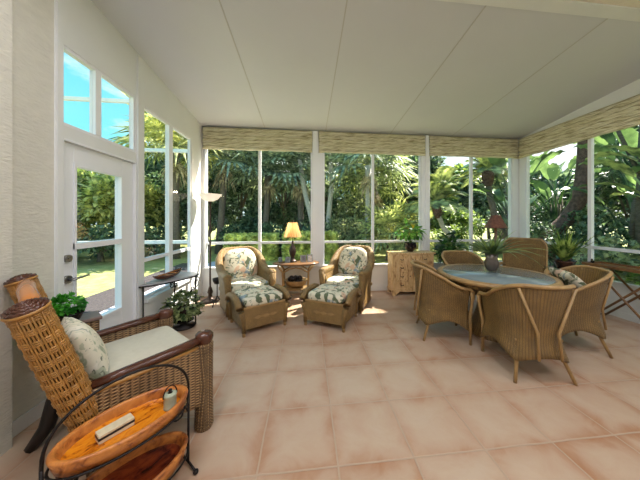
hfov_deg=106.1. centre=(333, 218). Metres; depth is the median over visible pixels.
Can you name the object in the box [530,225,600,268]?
potted plant
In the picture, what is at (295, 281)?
decorative bowl
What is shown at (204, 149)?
trim
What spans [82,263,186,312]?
walkway
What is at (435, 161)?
broadleaf tree
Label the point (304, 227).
shrub
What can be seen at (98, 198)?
broadleaf tree
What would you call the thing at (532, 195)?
shrub
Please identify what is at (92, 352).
throw pillow
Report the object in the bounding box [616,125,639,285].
broadleaf tree
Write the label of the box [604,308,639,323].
baseboard
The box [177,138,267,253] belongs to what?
fan palm
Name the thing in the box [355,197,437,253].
fan palm
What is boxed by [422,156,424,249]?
trim
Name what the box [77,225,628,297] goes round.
ground
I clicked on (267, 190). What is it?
fan palm
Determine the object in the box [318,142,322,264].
trim
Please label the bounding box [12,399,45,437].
baseboard
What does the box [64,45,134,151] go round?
window
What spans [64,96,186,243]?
screen enclosure
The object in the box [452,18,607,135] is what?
trim
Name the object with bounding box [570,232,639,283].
shrub
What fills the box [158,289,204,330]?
pothos
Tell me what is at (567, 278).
throw pillow
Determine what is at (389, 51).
ceiling
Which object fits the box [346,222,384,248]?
shrub
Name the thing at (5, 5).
wall
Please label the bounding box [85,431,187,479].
tray
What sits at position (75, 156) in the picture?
door
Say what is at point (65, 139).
door frame
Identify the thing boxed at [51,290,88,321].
potted herb
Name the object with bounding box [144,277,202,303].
baseboard
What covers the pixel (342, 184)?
broadleaf tree
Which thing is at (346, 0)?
trim
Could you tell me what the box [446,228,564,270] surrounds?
potted plant
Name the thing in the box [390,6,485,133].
trim
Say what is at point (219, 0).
trim
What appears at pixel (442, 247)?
potted plant
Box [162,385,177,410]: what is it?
lidded jar
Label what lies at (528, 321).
dining chair
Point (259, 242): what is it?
window
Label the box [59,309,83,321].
pot
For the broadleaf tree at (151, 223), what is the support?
on the ground
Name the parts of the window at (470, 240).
rail, rail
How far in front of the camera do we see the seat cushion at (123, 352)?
1.68 m
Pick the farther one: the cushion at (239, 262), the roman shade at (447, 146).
the roman shade at (447, 146)
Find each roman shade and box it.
[202,127,311,152]
[319,131,425,155]
[429,136,518,158]
[518,94,639,158]
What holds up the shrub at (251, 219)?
on the ground
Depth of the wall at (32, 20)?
1.67 m
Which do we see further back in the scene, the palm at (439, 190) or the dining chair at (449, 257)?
the palm at (439, 190)
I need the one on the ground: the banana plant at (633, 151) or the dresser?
the banana plant at (633, 151)
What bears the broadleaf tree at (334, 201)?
on the ground
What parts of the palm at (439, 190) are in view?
crown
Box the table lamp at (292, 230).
[283,220,301,262]
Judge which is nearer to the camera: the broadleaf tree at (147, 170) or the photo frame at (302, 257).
the photo frame at (302, 257)
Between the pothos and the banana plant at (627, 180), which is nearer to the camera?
the pothos
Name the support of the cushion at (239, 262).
on the lounge chair at (239, 267)
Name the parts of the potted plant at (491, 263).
pot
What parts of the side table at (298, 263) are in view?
leg, leg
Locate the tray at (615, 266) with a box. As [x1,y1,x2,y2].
[595,263,639,269]
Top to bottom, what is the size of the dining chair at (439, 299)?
0.877 m
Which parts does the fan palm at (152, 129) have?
crown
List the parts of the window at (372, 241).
rail, rail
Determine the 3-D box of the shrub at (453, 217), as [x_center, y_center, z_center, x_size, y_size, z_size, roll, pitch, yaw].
[6.305,0.338,12.048,3.645,2.529,2.194,0,0,-20]
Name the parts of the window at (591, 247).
rail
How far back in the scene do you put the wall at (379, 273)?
4.77 m
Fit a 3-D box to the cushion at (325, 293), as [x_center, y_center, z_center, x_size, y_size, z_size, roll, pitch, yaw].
[-0.024,1.035,3.368,0.516,0.130,0.544,0,0,22]
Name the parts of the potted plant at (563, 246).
pot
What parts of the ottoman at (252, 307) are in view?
panel, rail, panel, panel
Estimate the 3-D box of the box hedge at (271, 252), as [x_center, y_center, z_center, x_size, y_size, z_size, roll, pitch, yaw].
[-3.157,1.090,9.499,2.079,1.140,1.282,0,0,-6]
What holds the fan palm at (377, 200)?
on the ground
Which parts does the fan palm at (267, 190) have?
crown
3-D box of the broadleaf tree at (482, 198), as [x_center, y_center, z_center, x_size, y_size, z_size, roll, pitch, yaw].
[10.633,-0.946,15.004,5.355,5.067,3.614,0,0,-6]
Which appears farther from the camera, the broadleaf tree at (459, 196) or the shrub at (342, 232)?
the broadleaf tree at (459, 196)
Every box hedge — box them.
[223,232,279,260]
[281,230,338,260]
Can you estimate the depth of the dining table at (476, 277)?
2.88 m
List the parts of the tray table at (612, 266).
leg, leg, leg, leg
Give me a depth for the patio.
5.14 m
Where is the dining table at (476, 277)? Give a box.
[437,264,563,342]
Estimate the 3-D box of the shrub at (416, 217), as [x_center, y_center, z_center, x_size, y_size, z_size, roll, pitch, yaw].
[3.529,0.339,12.740,3.190,2.506,3.001,0,0,-6]
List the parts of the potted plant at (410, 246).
pot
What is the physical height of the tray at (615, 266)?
0.017 m
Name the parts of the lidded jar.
bail handle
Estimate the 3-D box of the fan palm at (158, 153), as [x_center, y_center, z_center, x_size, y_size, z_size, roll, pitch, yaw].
[-6.655,-1.915,11.423,4.972,6.997,4.432,0,0,-6]
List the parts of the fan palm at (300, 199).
crown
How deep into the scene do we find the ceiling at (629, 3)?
2.20 m
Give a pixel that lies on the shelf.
(287, 287)
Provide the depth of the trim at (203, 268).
4.57 m
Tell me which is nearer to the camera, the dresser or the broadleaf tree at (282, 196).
the dresser
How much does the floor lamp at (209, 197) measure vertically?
1.845 m
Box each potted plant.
[394,218,426,251]
[432,230,467,262]
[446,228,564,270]
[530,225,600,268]
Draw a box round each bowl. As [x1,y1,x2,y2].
[153,267,181,279]
[284,275,306,287]
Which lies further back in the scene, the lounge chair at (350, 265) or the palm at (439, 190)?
the palm at (439, 190)
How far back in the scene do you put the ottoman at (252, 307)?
3.08 m
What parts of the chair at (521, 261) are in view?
armrest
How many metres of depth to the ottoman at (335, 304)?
3.16 m
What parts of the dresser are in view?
drawer, drawer, drawer, drawer, door, drawer, drawer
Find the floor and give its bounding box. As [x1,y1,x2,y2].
[0,290,639,479]
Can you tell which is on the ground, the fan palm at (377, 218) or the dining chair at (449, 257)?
the fan palm at (377, 218)
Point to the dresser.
(401, 278)
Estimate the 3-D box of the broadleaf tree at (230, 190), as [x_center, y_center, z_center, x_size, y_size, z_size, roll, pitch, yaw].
[-5.609,-1.828,14.575,4.795,6.821,3.385,0,0,-6]
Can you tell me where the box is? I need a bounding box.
[95,413,134,444]
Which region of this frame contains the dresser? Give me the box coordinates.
[387,250,435,295]
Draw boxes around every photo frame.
[285,257,290,262]
[300,255,305,261]
[307,254,312,261]
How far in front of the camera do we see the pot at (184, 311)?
3.08 m
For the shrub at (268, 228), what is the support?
on the ground
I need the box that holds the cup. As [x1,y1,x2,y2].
[212,277,218,283]
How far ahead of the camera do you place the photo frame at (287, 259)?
4.15 m
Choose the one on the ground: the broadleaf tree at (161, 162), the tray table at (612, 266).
the broadleaf tree at (161, 162)
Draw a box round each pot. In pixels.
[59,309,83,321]
[173,304,193,321]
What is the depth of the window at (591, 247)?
3.83 m
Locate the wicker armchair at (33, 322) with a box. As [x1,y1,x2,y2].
[0,273,213,479]
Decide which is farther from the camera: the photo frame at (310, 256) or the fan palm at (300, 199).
the fan palm at (300, 199)
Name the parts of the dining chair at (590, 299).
leg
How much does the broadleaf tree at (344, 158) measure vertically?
7.030 m
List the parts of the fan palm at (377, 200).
crown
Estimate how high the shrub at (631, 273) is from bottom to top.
1.254 m
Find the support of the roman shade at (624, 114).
attached to the window at (591, 247)
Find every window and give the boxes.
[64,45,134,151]
[144,106,190,298]
[206,149,311,266]
[323,153,420,264]
[429,144,511,262]
[525,138,639,285]
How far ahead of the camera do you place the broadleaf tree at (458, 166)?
15.14 m
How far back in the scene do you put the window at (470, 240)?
5.00 m
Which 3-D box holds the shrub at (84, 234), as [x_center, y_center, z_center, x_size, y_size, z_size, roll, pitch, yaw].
[-8.637,0.859,8.824,2.723,1.443,2.806,0,0,-43]
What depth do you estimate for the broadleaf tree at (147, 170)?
13.11 m
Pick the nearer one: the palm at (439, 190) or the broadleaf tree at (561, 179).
the palm at (439, 190)
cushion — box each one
[88,326,188,380]
[223,248,257,277]
[231,275,269,292]
[234,285,282,306]
[308,283,353,303]
[326,273,358,287]
[338,247,367,274]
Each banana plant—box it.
[455,150,572,259]
[506,152,610,259]
[553,133,639,254]
[577,145,639,197]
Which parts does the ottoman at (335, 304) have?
panel, rail, panel, panel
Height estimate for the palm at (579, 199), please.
6.000 m
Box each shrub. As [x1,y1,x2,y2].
[77,223,114,261]
[103,222,186,255]
[180,185,245,249]
[215,223,251,245]
[238,198,284,232]
[251,221,284,239]
[278,192,336,230]
[278,234,282,256]
[297,219,325,230]
[325,192,382,244]
[325,214,360,248]
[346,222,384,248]
[379,200,430,248]
[388,230,433,249]
[430,203,487,238]
[430,222,477,251]
[485,189,565,241]
[530,206,574,233]
[530,219,576,267]
[558,209,634,258]
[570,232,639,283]
[617,208,630,236]
[624,265,639,284]
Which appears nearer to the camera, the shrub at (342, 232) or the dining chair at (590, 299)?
the dining chair at (590, 299)
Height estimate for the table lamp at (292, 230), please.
0.736 m
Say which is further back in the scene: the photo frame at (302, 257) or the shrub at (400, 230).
the shrub at (400, 230)
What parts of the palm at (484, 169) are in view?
crown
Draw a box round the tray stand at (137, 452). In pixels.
[38,364,198,479]
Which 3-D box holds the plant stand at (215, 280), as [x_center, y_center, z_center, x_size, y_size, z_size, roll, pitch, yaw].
[-1.889,1.196,3.937,0.167,0.452,0.172,0,0,-6]
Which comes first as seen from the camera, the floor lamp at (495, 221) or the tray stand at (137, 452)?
the tray stand at (137, 452)
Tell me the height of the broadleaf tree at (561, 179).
4.993 m
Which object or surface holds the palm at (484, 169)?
on the ground
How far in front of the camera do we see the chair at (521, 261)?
4.02 m
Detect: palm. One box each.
[107,92,233,258]
[144,120,245,181]
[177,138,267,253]
[217,150,310,231]
[242,152,344,230]
[325,153,416,246]
[332,154,417,251]
[353,197,431,260]
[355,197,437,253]
[399,165,473,250]
[451,157,507,238]
[538,139,587,247]
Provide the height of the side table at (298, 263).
0.666 m
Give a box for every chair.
[215,246,276,319]
[319,245,374,313]
[410,260,474,344]
[441,250,483,300]
[477,283,577,385]
[499,237,549,273]
[548,265,613,358]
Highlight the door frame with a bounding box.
[64,138,136,319]
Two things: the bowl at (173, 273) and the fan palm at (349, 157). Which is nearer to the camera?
the bowl at (173, 273)
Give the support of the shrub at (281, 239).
on the ground
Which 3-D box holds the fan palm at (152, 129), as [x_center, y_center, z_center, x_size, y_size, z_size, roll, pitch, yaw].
[-6.277,-1.557,9.355,4.560,6.274,4.542,0,0,-6]
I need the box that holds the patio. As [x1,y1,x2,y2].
[99,261,214,313]
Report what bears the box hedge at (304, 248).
on the ground
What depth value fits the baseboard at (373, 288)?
4.59 m
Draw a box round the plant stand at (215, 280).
[212,277,219,307]
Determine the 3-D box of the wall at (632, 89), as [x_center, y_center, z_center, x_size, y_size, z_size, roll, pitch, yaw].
[4.340,-0.280,2.062,0.120,3.400,6.150,0,0,-6]
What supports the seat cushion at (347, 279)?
on the lounge chair at (350, 265)
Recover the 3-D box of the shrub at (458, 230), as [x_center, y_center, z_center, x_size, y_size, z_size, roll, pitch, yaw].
[4.772,0.850,9.947,1.948,1.496,1.823,0,0,-6]
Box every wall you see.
[0,0,11,456]
[12,0,53,421]
[202,127,518,290]
[519,79,639,315]
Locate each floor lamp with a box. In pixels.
[198,193,221,303]
[484,213,507,240]
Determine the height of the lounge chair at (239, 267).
0.942 m
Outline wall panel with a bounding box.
[54,0,201,318]
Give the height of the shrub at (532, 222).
2.179 m
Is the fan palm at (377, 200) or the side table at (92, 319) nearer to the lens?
the side table at (92, 319)
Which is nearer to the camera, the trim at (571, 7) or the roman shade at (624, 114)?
the trim at (571, 7)
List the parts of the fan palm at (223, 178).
crown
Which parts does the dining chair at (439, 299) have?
leg, leg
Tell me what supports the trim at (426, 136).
attached to the wall at (379, 273)
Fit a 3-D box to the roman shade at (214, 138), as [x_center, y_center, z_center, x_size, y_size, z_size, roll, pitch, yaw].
[-1.389,-1.473,4.484,1.981,0.414,0.072,0,0,-6]
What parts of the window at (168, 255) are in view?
rail, rail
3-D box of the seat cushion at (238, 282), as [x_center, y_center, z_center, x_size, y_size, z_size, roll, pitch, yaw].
[-1.391,1.035,3.813,0.620,0.150,0.620,0,0,-36]
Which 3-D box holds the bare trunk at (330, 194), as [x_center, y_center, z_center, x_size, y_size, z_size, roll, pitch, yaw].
[-0.260,-1.532,11.240,2.937,6.232,2.624,0,0,-6]
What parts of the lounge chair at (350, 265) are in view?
arm post, arm post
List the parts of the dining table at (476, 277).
glass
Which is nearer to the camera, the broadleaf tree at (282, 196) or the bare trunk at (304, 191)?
the bare trunk at (304, 191)
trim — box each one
[202,261,501,269]
[204,149,205,267]
[219,0,265,128]
[313,131,317,265]
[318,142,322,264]
[325,0,347,130]
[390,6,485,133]
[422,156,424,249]
[425,135,428,250]
[437,0,639,21]
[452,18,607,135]
[609,280,639,288]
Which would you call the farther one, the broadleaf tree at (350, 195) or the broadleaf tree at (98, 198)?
the broadleaf tree at (350, 195)
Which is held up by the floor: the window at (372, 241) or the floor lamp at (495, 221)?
the floor lamp at (495, 221)
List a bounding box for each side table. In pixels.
[79,310,102,330]
[272,260,318,290]
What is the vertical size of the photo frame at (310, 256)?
0.130 m
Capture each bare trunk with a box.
[298,152,310,227]
[306,152,344,230]
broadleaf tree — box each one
[77,168,108,228]
[77,169,164,231]
[81,214,163,229]
[96,157,164,217]
[144,171,218,226]
[149,143,213,185]
[182,193,244,233]
[208,152,272,217]
[224,188,297,226]
[240,158,310,230]
[275,182,357,227]
[297,154,359,217]
[333,189,391,215]
[335,158,398,204]
[382,155,445,203]
[386,193,434,224]
[410,163,476,214]
[448,180,504,241]
[461,175,543,216]
[530,161,622,241]
[564,125,638,229]
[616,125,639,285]
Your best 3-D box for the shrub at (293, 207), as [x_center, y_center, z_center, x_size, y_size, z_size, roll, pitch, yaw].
[-1.264,-0.009,13.052,3.382,3.180,2.516,0,0,27]
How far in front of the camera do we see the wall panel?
2.43 m
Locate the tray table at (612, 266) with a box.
[582,261,639,318]
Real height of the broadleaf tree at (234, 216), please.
5.234 m
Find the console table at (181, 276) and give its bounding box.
[139,272,199,321]
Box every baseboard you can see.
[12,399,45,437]
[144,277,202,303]
[203,286,387,295]
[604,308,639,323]
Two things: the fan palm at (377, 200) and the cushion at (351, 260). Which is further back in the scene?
the fan palm at (377, 200)
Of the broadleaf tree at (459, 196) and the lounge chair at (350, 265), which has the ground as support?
the broadleaf tree at (459, 196)
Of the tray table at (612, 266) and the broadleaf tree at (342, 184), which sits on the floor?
the tray table at (612, 266)
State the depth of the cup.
3.89 m
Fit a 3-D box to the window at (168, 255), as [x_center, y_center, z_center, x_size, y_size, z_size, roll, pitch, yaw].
[-2.325,-0.195,3.411,0.053,2.298,1.190,0,0,-6]
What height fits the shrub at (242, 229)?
1.447 m
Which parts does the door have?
handle, glazing frame, rail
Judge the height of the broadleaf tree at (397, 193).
5.433 m
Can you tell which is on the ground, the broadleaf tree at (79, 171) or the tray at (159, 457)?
the broadleaf tree at (79, 171)
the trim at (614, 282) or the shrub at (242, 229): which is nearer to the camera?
the trim at (614, 282)
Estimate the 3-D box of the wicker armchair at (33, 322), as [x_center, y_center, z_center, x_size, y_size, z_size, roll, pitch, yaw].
[-1.388,0.888,1.548,0.938,1.097,0.878,0,0,37]
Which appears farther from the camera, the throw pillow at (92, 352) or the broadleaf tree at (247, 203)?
the broadleaf tree at (247, 203)
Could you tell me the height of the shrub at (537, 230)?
1.583 m
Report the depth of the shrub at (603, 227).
6.68 m
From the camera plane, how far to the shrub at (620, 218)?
7.79 m
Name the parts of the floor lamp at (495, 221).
lamp shade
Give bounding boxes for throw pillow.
[61,317,109,378]
[547,267,586,289]
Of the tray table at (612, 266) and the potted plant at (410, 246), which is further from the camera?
the potted plant at (410, 246)
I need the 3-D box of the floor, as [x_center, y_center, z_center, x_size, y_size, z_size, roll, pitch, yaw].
[1.099,1.480,1.766,6.630,0.120,6.270,0,0,-6]
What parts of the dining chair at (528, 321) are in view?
leg, leg, leg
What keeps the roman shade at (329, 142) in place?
attached to the wall at (379, 273)
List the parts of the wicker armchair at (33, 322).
rail, leg, armrest, panel, panel, armrest, leg, knob, leg, knob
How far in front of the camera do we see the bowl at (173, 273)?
3.01 m
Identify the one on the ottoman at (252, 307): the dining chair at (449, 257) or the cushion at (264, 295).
the cushion at (264, 295)
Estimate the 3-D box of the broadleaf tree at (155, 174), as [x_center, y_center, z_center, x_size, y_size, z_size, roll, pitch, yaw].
[-8.202,-0.559,12.850,4.184,4.294,4.430,0,0,-6]
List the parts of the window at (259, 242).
rail, rail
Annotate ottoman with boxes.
[224,284,291,337]
[299,283,361,332]
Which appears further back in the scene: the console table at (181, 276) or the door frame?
the console table at (181, 276)
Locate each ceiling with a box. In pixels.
[91,0,639,138]
[574,0,639,7]
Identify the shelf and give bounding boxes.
[284,285,306,290]
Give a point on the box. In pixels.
(102, 435)
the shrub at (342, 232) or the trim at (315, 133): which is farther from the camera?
the shrub at (342, 232)
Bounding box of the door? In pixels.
[64,142,132,329]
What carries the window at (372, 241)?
in the wall at (379, 273)
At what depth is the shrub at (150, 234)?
9.45 m
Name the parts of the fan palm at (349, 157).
crown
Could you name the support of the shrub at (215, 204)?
on the ground

